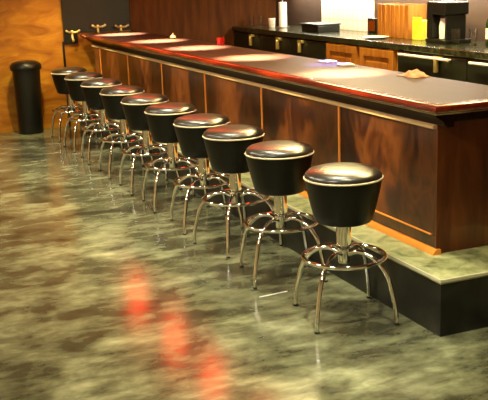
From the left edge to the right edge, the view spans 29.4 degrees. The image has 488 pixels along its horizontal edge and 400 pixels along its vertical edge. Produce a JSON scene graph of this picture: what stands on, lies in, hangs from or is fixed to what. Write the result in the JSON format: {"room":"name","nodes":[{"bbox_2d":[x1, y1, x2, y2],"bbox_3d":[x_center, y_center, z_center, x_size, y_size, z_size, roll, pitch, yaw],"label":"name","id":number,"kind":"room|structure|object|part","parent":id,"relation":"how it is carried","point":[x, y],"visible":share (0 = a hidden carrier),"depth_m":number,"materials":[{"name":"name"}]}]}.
{"room":"bar","nodes":[
{"label":"bar","id":0,"kind":"room"},
{"bbox_2d":[0,0,130,132],"bbox_3d":[-3.712,-2.054,9.824,5.130,2.900,0.100,-8,15,-22],"label":"wall","id":1,"kind":"structure","parent":0,"point":[29,29],"depth_m":10.45,"materials":[{"name":"brown wood"}]},
{"bbox_2d":[62,41,70,126],"bbox_3d":[-2.030,-1.322,10.652,0.020,0.970,0.020,-8,15,-22],"label":"trim","id":2,"kind":"structure","parent":1,"relation":"attached to","point":[63,46],"depth_m":10.58,"materials":[{"name":"black metal"}]},
{"bbox_2d":[61,0,130,43],"bbox_3d":[-1.681,-2.348,10.521,0.780,1.120,0.099,-8,15,-22],"label":"board","id":3,"kind":"object","parent":1,"relation":"attached to","point":[78,16],"visible":0.85,"depth_m":10.58,"materials":[{"name":"black ceramic"}]},
{"bbox_2d":[129,0,132,29],"bbox_3d":[-1.334,-2.870,10.587,0.025,1.840,0.035,-8,15,-22],"label":"trim","id":4,"kind":"structure","parent":1,"relation":"attached to","point":[130,2],"depth_m":10.75,"materials":[{"name":"brown wood"}]},
{"bbox_2d":[131,0,275,45],"bbox_3d":[-0.493,-2.483,11.115,1.860,2.900,0.100,-8,15,-22],"label":"wall","id":5,"kind":"structure","parent":0,"point":[200,20],"depth_m":11.12,"materials":[{"name":"brown wood"}]},
{"bbox_2d":[0,125,487,399],"bbox_3d":[-0.576,0.476,5.359,7.190,0.100,11.600,-8,15,-22],"label":"floor","id":6,"kind":"structure","parent":0,"point":[104,296],"depth_m":4.75,"materials":[{"name":"concrete"}]},
{"bbox_2d":[10,60,43,134],"bbox_3d":[-2.392,-1.144,10.325,0.344,0.805,0.344,-8,15,-22],"label":"waste bin","id":7,"kind":"object","parent":6,"relation":"on","point":[25,73],"visible":1,"depth_m":10.21,"materials":[{"name":"black plastic"}]},
{"bbox_3d":[-2.404,-1.484,10.242,0.344,0.105,0.344,-8,15,-22],"label":"lid","id":8,"kind":"part","parent":7,"relation":"part of","materials":[{"name":"black plastic"}]},
{"bbox_2d":[51,67,97,142],"bbox_3d":[-1.834,-1.034,9.905,0.422,0.753,0.422,-8,15,-21],"label":"bar stool","id":9,"kind":"object","parent":6,"relation":"on","point":[58,74],"visible":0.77,"depth_m":9.74,"materials":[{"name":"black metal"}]},
{"bbox_3d":[-1.971,-0.849,10.010,0.268,0.342,0.022,4,15,22],"label":"leg","id":10,"kind":"part","parent":9,"relation":"part of","materials":[{"name":"silver metal"}]},
{"bbox_3d":[-1.886,-0.803,9.812,0.022,0.342,0.268,4,15,22],"label":"leg","id":11,"kind":"part","parent":9,"relation":"part of","materials":[{"name":"silver metal"}]},
{"bbox_2d":[51,67,86,73],"bbox_3d":[-1.846,-1.372,9.822,0.372,0.056,0.372,4,15,22],"label":"seat cushion","id":12,"kind":"object","parent":9,"relation":"on","point":[63,70],"depth_m":9.70,"materials":[{"name":"black leather"}]},
{"bbox_3d":[-1.683,-0.831,9.894,0.268,0.342,0.022,4,15,22],"label":"leg","id":13,"kind":"part","parent":9,"relation":"part of","materials":[{"name":"silver metal"}]},
{"bbox_2d":[64,72,114,152],"bbox_3d":[-1.576,-0.896,9.308,0.421,0.753,0.421,-8,15,-24],"label":"bar stool","id":14,"kind":"object","parent":6,"relation":"on","point":[73,81],"visible":0.8,"depth_m":9.14,"materials":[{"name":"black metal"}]},
{"bbox_3d":[-1.716,-0.710,9.409,0.268,0.342,0.022,3,15,20],"label":"leg","id":15,"kind":"part","parent":14,"relation":"part of","materials":[{"name":"silver metal"}]},
{"bbox_3d":[-1.623,-0.666,9.214,0.022,0.342,0.268,3,15,20],"label":"leg","id":16,"kind":"part","parent":14,"relation":"part of","materials":[{"name":"silver metal"}]},
{"bbox_2d":[65,72,102,79],"bbox_3d":[-1.588,-1.235,9.225,0.372,0.056,0.372,3,15,20],"label":"seat cushion","id":17,"kind":"object","parent":14,"relation":"on","point":[79,75],"depth_m":9.10,"materials":[{"name":"black leather"}]},
{"bbox_3d":[-1.516,-0.739,9.497,0.022,0.342,0.268,3,15,20],"label":"leg","id":18,"kind":"part","parent":14,"relation":"part of","materials":[{"name":"silver metal"}]},
{"bbox_3d":[-1.424,-0.694,9.302,0.268,0.342,0.022,3,15,20],"label":"leg","id":19,"kind":"part","parent":14,"relation":"part of","materials":[{"name":"silver metal"}]},
{"bbox_2d":[80,78,132,164],"bbox_3d":[-1.307,-0.753,8.684,0.421,0.753,0.421,-6,14,-18],"label":"bar stool","id":20,"kind":"object","parent":6,"relation":"on","point":[91,88],"visible":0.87,"depth_m":8.52,"materials":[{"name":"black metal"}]},
{"bbox_3d":[-1.440,-0.571,8.799,0.268,0.342,0.022,5,15,26],"label":"leg","id":21,"kind":"part","parent":20,"relation":"part of","materials":[{"name":"silver metal"}]},
{"bbox_3d":[-1.369,-0.523,8.596,0.022,0.342,0.268,5,15,26],"label":"leg","id":22,"kind":"part","parent":20,"relation":"part of","materials":[{"name":"silver metal"}]},
{"bbox_2d":[81,78,121,86],"bbox_3d":[-1.319,-1.091,8.601,0.372,0.056,0.372,5,15,26],"label":"seat cushion","id":23,"kind":"object","parent":20,"relation":"on","point":[98,82],"depth_m":8.48,"materials":[{"name":"black leather"}]},
{"bbox_3d":[-1.232,-0.594,8.866,0.022,0.342,0.268,5,15,26],"label":"leg","id":24,"kind":"part","parent":20,"relation":"part of","materials":[{"name":"silver metal"}]},
{"bbox_3d":[-1.161,-0.547,8.663,0.268,0.342,0.022,5,15,26],"label":"leg","id":25,"kind":"part","parent":20,"relation":"part of","materials":[{"name":"silver metal"}]},
{"bbox_2d":[99,85,156,178],"bbox_3d":[-1.034,-0.607,8.050,0.421,0.753,0.421,-7,15,-20],"label":"bar stool","id":26,"kind":"object","parent":6,"relation":"on","point":[111,97],"visible":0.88,"depth_m":7.89,"materials":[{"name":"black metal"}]},
{"bbox_3d":[-1.169,-0.423,8.161,0.268,0.342,0.022,4,15,24],"label":"leg","id":27,"kind":"part","parent":26,"relation":"part of","materials":[{"name":"silver metal"}]},
{"bbox_3d":[-1.091,-0.377,7.960,0.022,0.342,0.268,4,15,24],"label":"leg","id":28,"kind":"part","parent":26,"relation":"part of","materials":[{"name":"silver metal"}]},
{"bbox_2d":[100,85,143,94],"bbox_3d":[-1.046,-0.945,7.967,0.372,0.056,0.372,4,15,24],"label":"seat cushion","id":29,"kind":"object","parent":26,"relation":"on","point":[122,89],"depth_m":7.85,"materials":[{"name":"black leather"}]},
{"bbox_3d":[-0.963,-0.449,8.235,0.022,0.342,0.268,4,15,24],"label":"leg","id":30,"kind":"part","parent":26,"relation":"part of","materials":[{"name":"silver metal"}]},
{"bbox_3d":[-0.885,-0.402,8.035,0.268,0.342,0.022,4,15,24],"label":"leg","id":31,"kind":"part","parent":26,"relation":"part of","materials":[{"name":"silver metal"}]},
{"bbox_2d":[119,93,181,195],"bbox_3d":[-0.772,-0.468,7.445,0.421,0.753,0.421,-7,15,-20],"label":"bar stool","id":32,"kind":"object","parent":6,"relation":"on","point":[134,106],"visible":0.85,"depth_m":7.28,"materials":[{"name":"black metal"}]},
{"bbox_3d":[-0.908,-0.284,7.556,0.268,0.342,0.022,4,15,24],"label":"leg","id":33,"kind":"part","parent":32,"relation":"part of","materials":[{"name":"silver metal"}]},
{"bbox_3d":[-0.830,-0.238,7.355,0.022,0.342,0.268,4,15,24],"label":"leg","id":34,"kind":"part","parent":32,"relation":"part of","materials":[{"name":"silver metal"}]},
{"bbox_2d":[121,93,167,103],"bbox_3d":[-0.784,-0.806,7.362,0.372,0.056,0.372,4,15,24],"label":"seat cushion","id":35,"kind":"object","parent":32,"relation":"on","point":[147,98],"depth_m":7.25,"materials":[{"name":"black leather"}]},
{"bbox_3d":[-0.702,-0.309,7.630,0.022,0.342,0.268,4,15,24],"label":"leg","id":36,"kind":"part","parent":32,"relation":"part of","materials":[{"name":"silver metal"}]},
{"bbox_3d":[-0.624,-0.263,7.429,0.268,0.342,0.022,4,15,24],"label":"leg","id":37,"kind":"part","parent":32,"relation":"part of","materials":[{"name":"silver metal"}]},
{"bbox_2d":[142,102,209,212],"bbox_3d":[-0.526,-0.336,6.874,0.421,0.753,0.421,-6,14,-17],"label":"bar stool","id":38,"kind":"object","parent":6,"relation":"on","point":[160,117],"visible":0.94,"depth_m":6.71,"materials":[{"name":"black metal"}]},
{"bbox_3d":[-0.658,-0.155,6.992,0.268,0.342,0.022,5,15,27],"label":"leg","id":39,"kind":"part","parent":38,"relation":"part of","materials":[{"name":"silver metal"}]},
{"bbox_3d":[-0.591,-0.107,6.788,0.022,0.342,0.268,5,15,27],"label":"leg","id":40,"kind":"part","parent":38,"relation":"part of","materials":[{"name":"silver metal"}]},
{"bbox_2d":[145,102,195,113],"bbox_3d":[-0.538,-0.674,6.792,0.372,0.056,0.372,5,15,27],"label":"seat cushion","id":41,"kind":"object","parent":38,"relation":"on","point":[171,107],"depth_m":6.68,"materials":[{"name":"black leather"}]},
{"bbox_3d":[-0.449,-0.178,7.056,0.022,0.342,0.268,5,15,27],"label":"leg","id":42,"kind":"part","parent":38,"relation":"part of","materials":[{"name":"silver metal"}]},
{"bbox_3d":[-0.381,-0.130,6.852,0.268,0.342,0.022,5,15,27],"label":"leg","id":43,"kind":"part","parent":38,"relation":"part of","materials":[{"name":"silver metal"}]},
{"bbox_2d":[170,113,243,234],"bbox_3d":[-0.270,-0.200,6.281,0.421,0.753,0.421,-6,14,-16],"label":"bar stool","id":44,"kind":"object","parent":6,"relation":"on","point":[189,129],"visible":0.86,"depth_m":6.12,"materials":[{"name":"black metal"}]},
{"bbox_3d":[-0.401,-0.019,6.401,0.268,0.342,0.022,5,16,28],"label":"leg","id":45,"kind":"part","parent":44,"relation":"part of","materials":[{"name":"silver metal"}]},
{"bbox_3d":[-0.337,0.029,6.196,0.022,0.342,0.268,5,16,28],"label":"leg","id":46,"kind":"part","parent":44,"relation":"part of","materials":[{"name":"silver metal"}]},
{"bbox_2d":[174,113,229,126],"bbox_3d":[-0.282,-0.538,6.198,0.372,0.056,0.372,5,16,28],"label":"seat cushion","id":47,"kind":"object","parent":44,"relation":"on","point":[202,119],"depth_m":6.09,"materials":[{"name":"black leather"}]},
{"bbox_3d":[-0.190,-0.041,6.461,0.022,0.342,0.268,5,16,28],"label":"leg","id":48,"kind":"part","parent":44,"relation":"part of","materials":[{"name":"silver metal"}]},
{"bbox_3d":[-0.126,0.007,6.256,0.268,0.342,0.022,5,16,28],"label":"leg","id":49,"kind":"part","parent":44,"relation":"part of","materials":[{"name":"silver metal"}]},
{"bbox_2d":[193,124,282,258],"bbox_3d":[-0.053,-0.084,5.778,0.421,0.753,0.421,-11,16,-32],"label":"bar stool","id":50,"kind":"object","parent":6,"relation":"on","point":[226,146],"visible":0.91,"depth_m":5.61,"materials":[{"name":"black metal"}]},
{"bbox_3d":[-0.199,0.108,5.856,0.268,0.342,0.022,1,14,11],"label":"leg","id":51,"kind":"part","parent":50,"relation":"part of","materials":[{"name":"silver metal"}]},
{"bbox_3d":[-0.076,0.148,5.677,0.022,0.342,0.268,1,14,11],"label":"leg","id":52,"kind":"part","parent":50,"relation":"part of","materials":[{"name":"silver metal"}]},
{"bbox_2d":[203,124,263,139],"bbox_3d":[-0.065,-0.422,5.695,0.372,0.056,0.372,1,14,11],"label":"seat cushion","id":53,"kind":"object","parent":50,"relation":"on","point":[234,131],"depth_m":5.58,"materials":[{"name":"black leather"}]},
{"bbox_3d":[-0.016,0.073,5.973,0.022,0.342,0.268,1,14,11],"label":"leg","id":54,"kind":"part","parent":50,"relation":"part of","materials":[{"name":"silver metal"}]},
{"bbox_3d":[0.106,0.112,5.795,0.268,0.342,0.022,1,14,11],"label":"leg","id":55,"kind":"part","parent":50,"relation":"part of","materials":[{"name":"silver metal"}]},
{"bbox_2d":[259,291,287,297],"bbox_3d":[0.156,0.499,4.935,0.170,0.007,0.007,-9,15,-26],"label":"straw","id":56,"kind":"object","parent":6,"relation":"on","point":[283,291],"visible":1,"depth_m":4.93,"materials":[{"name":"white paper"}]},
{"bbox_2d":[234,31,327,59],"bbox_3d":[0.577,-1.362,10.437,0.585,0.974,2.370,-8,15,-22],"label":"cooler","id":57,"kind":"object","parent":6,"relation":"on","point":[314,49],"visible":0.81,"depth_m":10.07,"materials":[{"name":"black metal"}]},
{"bbox_3d":[0.061,-1.541,11.053,0.034,0.864,0.778,-8,15,-22],"label":"door","id":58,"kind":"part","parent":57,"relation":"part of","materials":[{"name":"black metal"}]},
{"bbox_3d":[0.367,-1.378,10.343,0.034,0.864,0.778,-8,15,-22],"label":"door","id":59,"kind":"part","parent":57,"relation":"part of","materials":[{"name":"black metal"}]},
{"bbox_3d":[0.674,-1.215,9.633,0.034,0.864,0.778,-8,15,-22],"label":"door","id":60,"kind":"part","parent":57,"relation":"part of","materials":[{"name":"black metal"}]},
{"bbox_2d":[232,24,487,59],"bbox_3d":[1.429,-1.422,8.392,0.590,0.054,6.720,-8,15,-22],"label":"countertop","id":61,"kind":"structure","parent":57,"relation":"on","point":[479,51],"depth_m":8.40,"materials":[{"name":"black stone"}]},
{"bbox_2d":[249,16,253,25],"bbox_3d":[0.091,-2.160,11.229,0.070,0.120,0.070,-8,15,-22],"label":"glass tumbler","id":62,"kind":"object","parent":61,"relation":"on","point":[251,18],"visible":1,"depth_m":11.20,"materials":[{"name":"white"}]},
{"bbox_2d":[258,16,263,25],"bbox_3d":[0.200,-2.139,11.126,0.070,0.120,0.070,-8,15,-22],"label":"glass tumbler","id":63,"kind":"object","parent":61,"relation":"on","point":[260,18],"visible":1,"depth_m":11.10,"materials":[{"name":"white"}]},
{"bbox_2d":[268,18,274,26],"bbox_3d":[0.335,-2.067,10.856,0.102,0.100,0.080,8,17,35],"label":"mug","id":64,"kind":"object","parent":61,"relation":"on","point":[271,20],"visible":1,"depth_m":10.83,"materials":[{"name":"white ceramic"}]},
{"bbox_2d":[276,0,289,27],"bbox_3d":[0.441,-2.126,10.609,0.160,0.325,0.160,-8,15,-22],"label":"towel stand","id":65,"kind":"object","parent":61,"relation":"on","point":[282,5],"visible":1,"depth_m":10.58,"materials":[{"name":"white paper"}]},
{"bbox_2d":[300,22,340,32],"bbox_3d":[0.806,-1.819,9.802,0.280,0.088,0.400,-8,15,-22],"label":"tray","id":66,"kind":"object","parent":61,"relation":"on","point":[317,27],"visible":1,"depth_m":9.66,"materials":[{"name":"plastic"}]},
{"bbox_3d":[0.805,-1.853,9.793,0.280,0.017,0.400,-8,15,-22],"label":"lid","id":67,"kind":"part","parent":66,"relation":"part of","materials":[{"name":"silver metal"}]},
{"bbox_2d":[368,18,377,33],"bbox_3d":[1.271,-1.722,9.212,0.023,0.150,0.170,-8,15,-22],"label":"photo frame","id":68,"kind":"object","parent":61,"relation":"on","point":[372,22],"visible":1,"depth_m":9.18,"materials":[{"name":"black wood"}]},
{"bbox_2d":[368,21,374,30],"bbox_3d":[1.261,-1.721,9.208,0.003,0.100,0.120,-8,15,-22],"label":"picture","id":69,"kind":"object","parent":68,"relation":"attached to","point":[371,24],"depth_m":9.21,"materials":[{"name":"orange paper"}]},
{"bbox_2d":[363,36,388,38],"bbox_3d":[1.212,-1.495,8.571,0.244,0.018,0.244,-8,15,-22],"label":"serving plate","id":70,"kind":"object","parent":61,"relation":"on","point":[367,37],"visible":1,"depth_m":8.59,"materials":[{"name":"white ceramic"}]},
{"bbox_2d":[378,3,426,38],"bbox_3d":[1.458,-1.663,8.627,0.195,0.300,0.530,-8,15,-22],"label":"crate","id":71,"kind":"object","parent":61,"relation":"on","point":[394,19],"visible":0.82,"depth_m":8.51,"materials":[{"name":"brown wood"}]},
{"bbox_2d":[412,17,426,39],"bbox_3d":[1.575,-1.517,8.227,0.120,0.200,0.140,-8,15,-24],"label":"carton","id":72,"kind":"object","parent":61,"relation":"on","point":[419,26],"visible":0.74,"depth_m":8.18,"materials":[{"name":"yellow cardboard"}]},
{"bbox_2d":[426,1,468,44],"bbox_3d":[1.706,-1.489,7.800,0.240,0.340,0.330,-6,14,-16],"label":"coffee maker","id":73,"kind":"object","parent":61,"relation":"on","point":[442,16],"visible":0.94,"depth_m":7.69,"materials":[{"name":"black plastic"}]},
{"bbox_2d":[451,29,459,44],"bbox_3d":[1.716,-1.323,7.559,0.070,0.130,0.070,-8,15,-22],"label":"glass tumbler","id":74,"kind":"object","parent":61,"relation":"on","point":[455,33],"visible":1,"depth_m":7.53,"materials":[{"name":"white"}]},
{"bbox_2d":[469,29,477,44],"bbox_3d":[1.847,-1.314,7.507,0.070,0.130,0.070,-8,15,-22],"label":"glass tumbler","id":75,"kind":"object","parent":61,"relation":"on","point":[472,32],"visible":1,"depth_m":7.48,"materials":[{"name":"clear glass"}]},
{"bbox_2d":[485,19,487,45],"bbox_3d":[1.954,-1.375,7.383,0.074,0.300,0.074,-8,15,-22],"label":"wine bottle","id":76,"kind":"object","parent":61,"relation":"on","point":[486,34],"visible":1,"depth_m":7.38,"materials":[{"name":"green glass"}]},
{"bbox_2d":[78,101,487,336],"bbox_3d":[-0.171,-0.296,7.660,0.734,0.277,7.261,-8,15,-22],"label":"step","id":77,"kind":"structure","parent":6,"relation":"on","point":[446,293],"depth_m":4.61,"materials":[{"name":"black stone"}]},
{"bbox_2d":[87,39,487,255],"bbox_3d":[-0.186,-0.801,7.627,0.564,0.723,6.900,-8,15,-22],"label":"bar counter","id":78,"kind":"object","parent":77,"relation":"on","point":[433,198],"depth_m":5.02,"materials":[{"name":"brown wood"}]},
{"bbox_3d":[-1.630,-1.464,10.529,0.030,0.533,0.278,-8,15,-22],"label":"panel","id":79,"kind":"part","parent":78,"relation":"part of","materials":[{"name":"brown wood"}]},
{"bbox_3d":[-1.359,-1.319,9.901,0.030,0.533,1.093,-8,15,-22],"label":"panel","id":80,"kind":"part","parent":78,"relation":"part of","materials":[{"name":"brown wood"}]},
{"bbox_3d":[-1.153,-1.204,9.400,0.028,0.533,0.018,-8,15,-22],"label":"upright trim","id":81,"kind":"part","parent":78,"relation":"part of","materials":[{"name":"brown wood"}]},
{"bbox_3d":[-0.930,-1.090,8.906,0.030,0.533,1.093,-8,15,-22],"label":"panel","id":82,"kind":"part","parent":78,"relation":"part of","materials":[{"name":"brown wood"}]},
{"bbox_3d":[-0.724,-0.975,8.406,0.028,0.533,0.018,-8,15,-22],"label":"upright trim","id":83,"kind":"part","parent":78,"relation":"part of","materials":[{"name":"brown wood"}]},
{"bbox_3d":[-0.501,-0.861,7.912,0.030,0.533,1.093,-8,15,-22],"label":"panel","id":84,"kind":"part","parent":78,"relation":"part of","materials":[{"name":"brown wood"}]},
{"bbox_3d":[-0.294,-0.746,7.411,0.028,0.533,0.018,-8,15,-22],"label":"upright trim","id":85,"kind":"part","parent":78,"relation":"part of","materials":[{"name":"brown wood"}]},
{"bbox_3d":[-0.072,-0.632,6.917,0.030,0.533,1.093,-8,15,-22],"label":"panel","id":86,"kind":"part","parent":78,"relation":"part of","materials":[{"name":"brown wood"}]},
{"bbox_3d":[0.135,-0.517,6.417,0.028,0.533,0.018,-8,15,-22],"label":"upright trim","id":87,"kind":"part","parent":78,"relation":"part of","materials":[{"name":"brown wood"}]},
{"bbox_3d":[-0.398,-1.054,7.530,0.036,0.022,6.805,-8,15,-22],"label":"trim","id":88,"kind":"part","parent":78,"relation":"part of","materials":[{"name":"brown"}]},
{"bbox_3d":[-0.402,-1.089,7.467,0.120,0.075,6.900,-8,15,-22],"label":"cove moulding","id":89,"kind":"part","parent":78,"relation":"part of","materials":[{"name":"brown wood"}]},
{"bbox_2d":[80,31,487,115],"bbox_3d":[-0.197,-1.164,7.478,0.644,0.050,7.010,-8,15,-22],"label":"countertop","id":90,"kind":"structure","parent":78,"relation":"on","point":[436,96],"depth_m":5.63,"materials":[{"name":"red wood"}]},
{"bbox_2d":[217,37,224,45],"bbox_3d":[-0.203,-1.383,8.131,0.070,0.066,0.070,-8,15,-22],"label":"votive candle","id":91,"kind":"object","parent":90,"relation":"on","point":[220,41],"visible":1,"depth_m":8.11,"materials":[{"name":"red glass"}]},
{"bbox_2d":[318,60,336,62],"bbox_3d":[0.569,-0.945,6.350,0.090,0.011,0.110,-9,16,-27],"label":"paper napkin","id":92,"kind":"object","parent":90,"relation":"on","point":[321,61],"visible":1,"depth_m":6.32,"materials":[{"name":"white paper"}]},
{"bbox_2d":[337,63,354,65],"bbox_3d":[0.669,-0.889,6.105,0.090,0.011,0.110,-5,14,-13],"label":"paper napkin","id":93,"kind":"object","parent":90,"relation":"on","point":[339,64],"visible":1,"depth_m":6.06,"materials":[{"name":"white paper"}]},
{"bbox_2d":[397,69,430,77],"bbox_3d":[0.982,-0.734,5.363,0.132,0.043,0.184,-8,15,-22],"label":"cloth","id":94,"kind":"object","parent":90,"relation":"on","point":[416,73],"visible":1,"depth_m":5.32,"materials":[{"name":"beige fabric"}]},
{"bbox_3d":[0.357,-0.404,5.923,0.030,0.533,1.093,-8,15,-22],"label":"panel","id":95,"kind":"part","parent":78,"relation":"part of","materials":[{"name":"brown wood"}]},
{"bbox_3d":[0.564,-0.288,5.422,0.028,0.533,0.018,-8,15,-22],"label":"upright trim","id":96,"kind":"part","parent":78,"relation":"part of","materials":[{"name":"orange metal"}]},
{"bbox_3d":[-0.368,-0.447,7.670,0.046,0.026,6.828,-8,15,-22],"label":"moulding","id":97,"kind":"part","parent":78,"relation":"part of","materials":[{"name":"brown wood"}]},
{"bbox_3d":[0.762,-0.188,4.985,0.030,0.533,0.966,-8,15,-22],"label":"panel","id":98,"kind":"part","parent":78,"relation":"part of","materials":[{"name":"brown wood"}]},
{"bbox_3d":[-0.373,-0.530,7.681,0.026,0.008,6.770,-8,15,-22],"label":"trim","id":99,"kind":"part","parent":78,"relation":"part of","materials":[{"name":"orange wood"}]},
{"bbox_3d":[1.157,-0.079,4.637,0.474,0.654,0.012,-8,15,-22],"label":"panel","id":100,"kind":"part","parent":78,"relation":"part of","materials":[{"name":"brown wood"}]},
{"bbox_2d":[239,140,327,288],"bbox_3d":[0.204,0.054,5.181,0.421,0.753,0.421,-4,14,-10],"label":"bar stool","id":101,"kind":"object","parent":6,"relation":"on","point":[277,168],"visible":0.95,"depth_m":5.02,"materials":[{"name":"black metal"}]},
{"bbox_3d":[0.082,0.231,5.315,0.268,0.342,0.022,7,17,34],"label":"leg","id":102,"kind":"part","parent":101,"relation":"part of","materials":[{"name":"silver metal"}]},
{"bbox_3d":[0.124,0.281,5.104,0.022,0.342,0.268,7,17,34],"label":"leg","id":103,"kind":"part","parent":101,"relation":"part of","materials":[{"name":"silver metal"}]},
{"bbox_2d":[245,140,312,157],"bbox_3d":[0.193,-0.285,5.098,0.372,0.056,0.372,7,17,34],"label":"seat cushion","id":104,"kind":"object","parent":101,"relation":"on","point":[276,148],"depth_m":4.99,"materials":[{"name":"black leather"}]},
{"bbox_3d":[0.298,0.214,5.353,0.022,0.342,0.268,7,17,34],"label":"leg","id":105,"kind":"part","parent":101,"relation":"part of","materials":[{"name":"silver metal"}]},
{"bbox_3d":[0.340,0.264,5.143,0.268,0.342,0.022,7,17,34],"label":"leg","id":106,"kind":"part","parent":101,"relation":"part of","materials":[{"name":"silver metal"}]},
{"bbox_2d":[326,42,360,64],"bbox_3d":[1.184,-1.050,9.079,0.546,0.974,0.650,-8,15,-22],"label":"base cabinet","id":107,"kind":"object","parent":6,"relation":"on","point":[339,52],"visible":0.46,"depth_m":8.84,"materials":[{"name":"brown wood"}]},
{"bbox_3d":[0.938,-1.059,8.971,0.012,0.640,0.370,-8,15,-22],"label":"raised panel","id":108,"kind":"part","parent":107,"relation":"part of","materials":[{"name":"brown wood"}]},
{"bbox_2d":[293,162,398,333],"bbox_3d":[0.485,0.204,4.530,0.421,0.753,0.421,-5,14,-11],"label":"bar stool","id":109,"kind":"object","parent":6,"relation":"on","point":[343,196],"visible":1,"depth_m":4.37,"materials":[{"name":"black leather"}]},
{"bbox_3d":[0.362,0.381,4.661,0.268,0.342,0.022,7,16,33],"label":"leg","id":110,"kind":"part","parent":109,"relation":"part of","materials":[{"name":"silver metal"}]},
{"bbox_3d":[0.407,0.431,4.452,0.022,0.342,0.268,7,16,33],"label":"leg","id":111,"kind":"part","parent":109,"relation":"part of","materials":[{"name":"silver metal"}]},
{"bbox_2d":[304,162,382,184],"bbox_3d":[0.473,-0.135,4.447,0.372,0.056,0.372,7,16,33],"label":"seat cushion","id":112,"kind":"object","parent":109,"relation":"on","point":[338,173],"depth_m":4.34,"materials":[{"name":"black leather"}]},
{"bbox_3d":[0.577,0.364,4.703,0.022,0.342,0.268,7,16,33],"label":"leg","id":113,"kind":"part","parent":109,"relation":"part of","materials":[{"name":"silver metal"}]},
{"bbox_3d":[0.622,0.413,4.494,0.268,0.342,0.022,7,16,33],"label":"leg","id":114,"kind":"part","parent":109,"relation":"part of","materials":[{"name":"silver metal"}]},
{"bbox_2d":[360,46,400,70],"bbox_3d":[1.438,-0.915,8.490,0.546,0.974,0.640,-8,15,-22],"label":"base cabinet","id":115,"kind":"object","parent":6,"relation":"on","point":[374,57],"visible":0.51,"depth_m":8.25,"materials":[{"name":"brown wood"}]},
{"bbox_3d":[1.192,-0.924,8.382,0.012,0.640,0.360,-8,15,-22],"label":"raised panel","id":116,"kind":"part","parent":115,"relation":"part of","materials":[{"name":"brown wood"}]},
{"bbox_2d":[397,50,487,84],"bbox_3d":[1.935,-0.637,7.288,0.585,0.974,1.980,-8,15,-22],"label":"cooler","id":117,"kind":"object","parent":6,"relation":"on","point":[470,70],"visible":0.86,"depth_m":7.34,"materials":[{"name":"black metal"}]},
{"bbox_3d":[1.460,-1.164,7.580,0.048,0.024,0.710,-8,15,-22],"label":"rail handle","id":118,"kind":"part","parent":117,"relation":"part of","materials":[{"name":"silver metal"}]},
{"bbox_3d":[1.534,-0.756,7.639,0.034,0.864,0.978,-8,15,-22],"label":"door","id":119,"kind":"part","parent":117,"relation":"part of","materials":[{"name":"black metal"}]},
{"bbox_3d":[1.918,-0.551,6.750,0.034,0.864,0.978,-8,15,-22],"label":"door","id":120,"kind":"part","parent":117,"relation":"part of","materials":[{"name":"black metal"}]},
{"bbox_3d":[1.844,-0.959,6.691,0.048,0.024,0.710,-8,15,-22],"label":"rail handle","id":121,"kind":"part","parent":117,"relation":"part of","materials":[{"name":"silver metal"}]},
{"bbox_2d":[276,0,487,41],"bbox_3d":[2.639,-1.414,6.311,0.100,2.900,11.600,-8,15,-22],"label":"wall","id":122,"kind":"structure","parent":0,"point":[298,11],"depth_m":9.28,"materials":[{"name":"paint"}]},
{"bbox_2d":[321,0,373,31],"bbox_3d":[1.081,-2.063,9.831,0.012,0.530,1.120,-8,15,-22],"label":"wall panel","id":123,"kind":"object","parent":122,"relation":"attached to","point":[353,15],"depth_m":9.79,"materials":[{"name":"white tile"}]}
]}

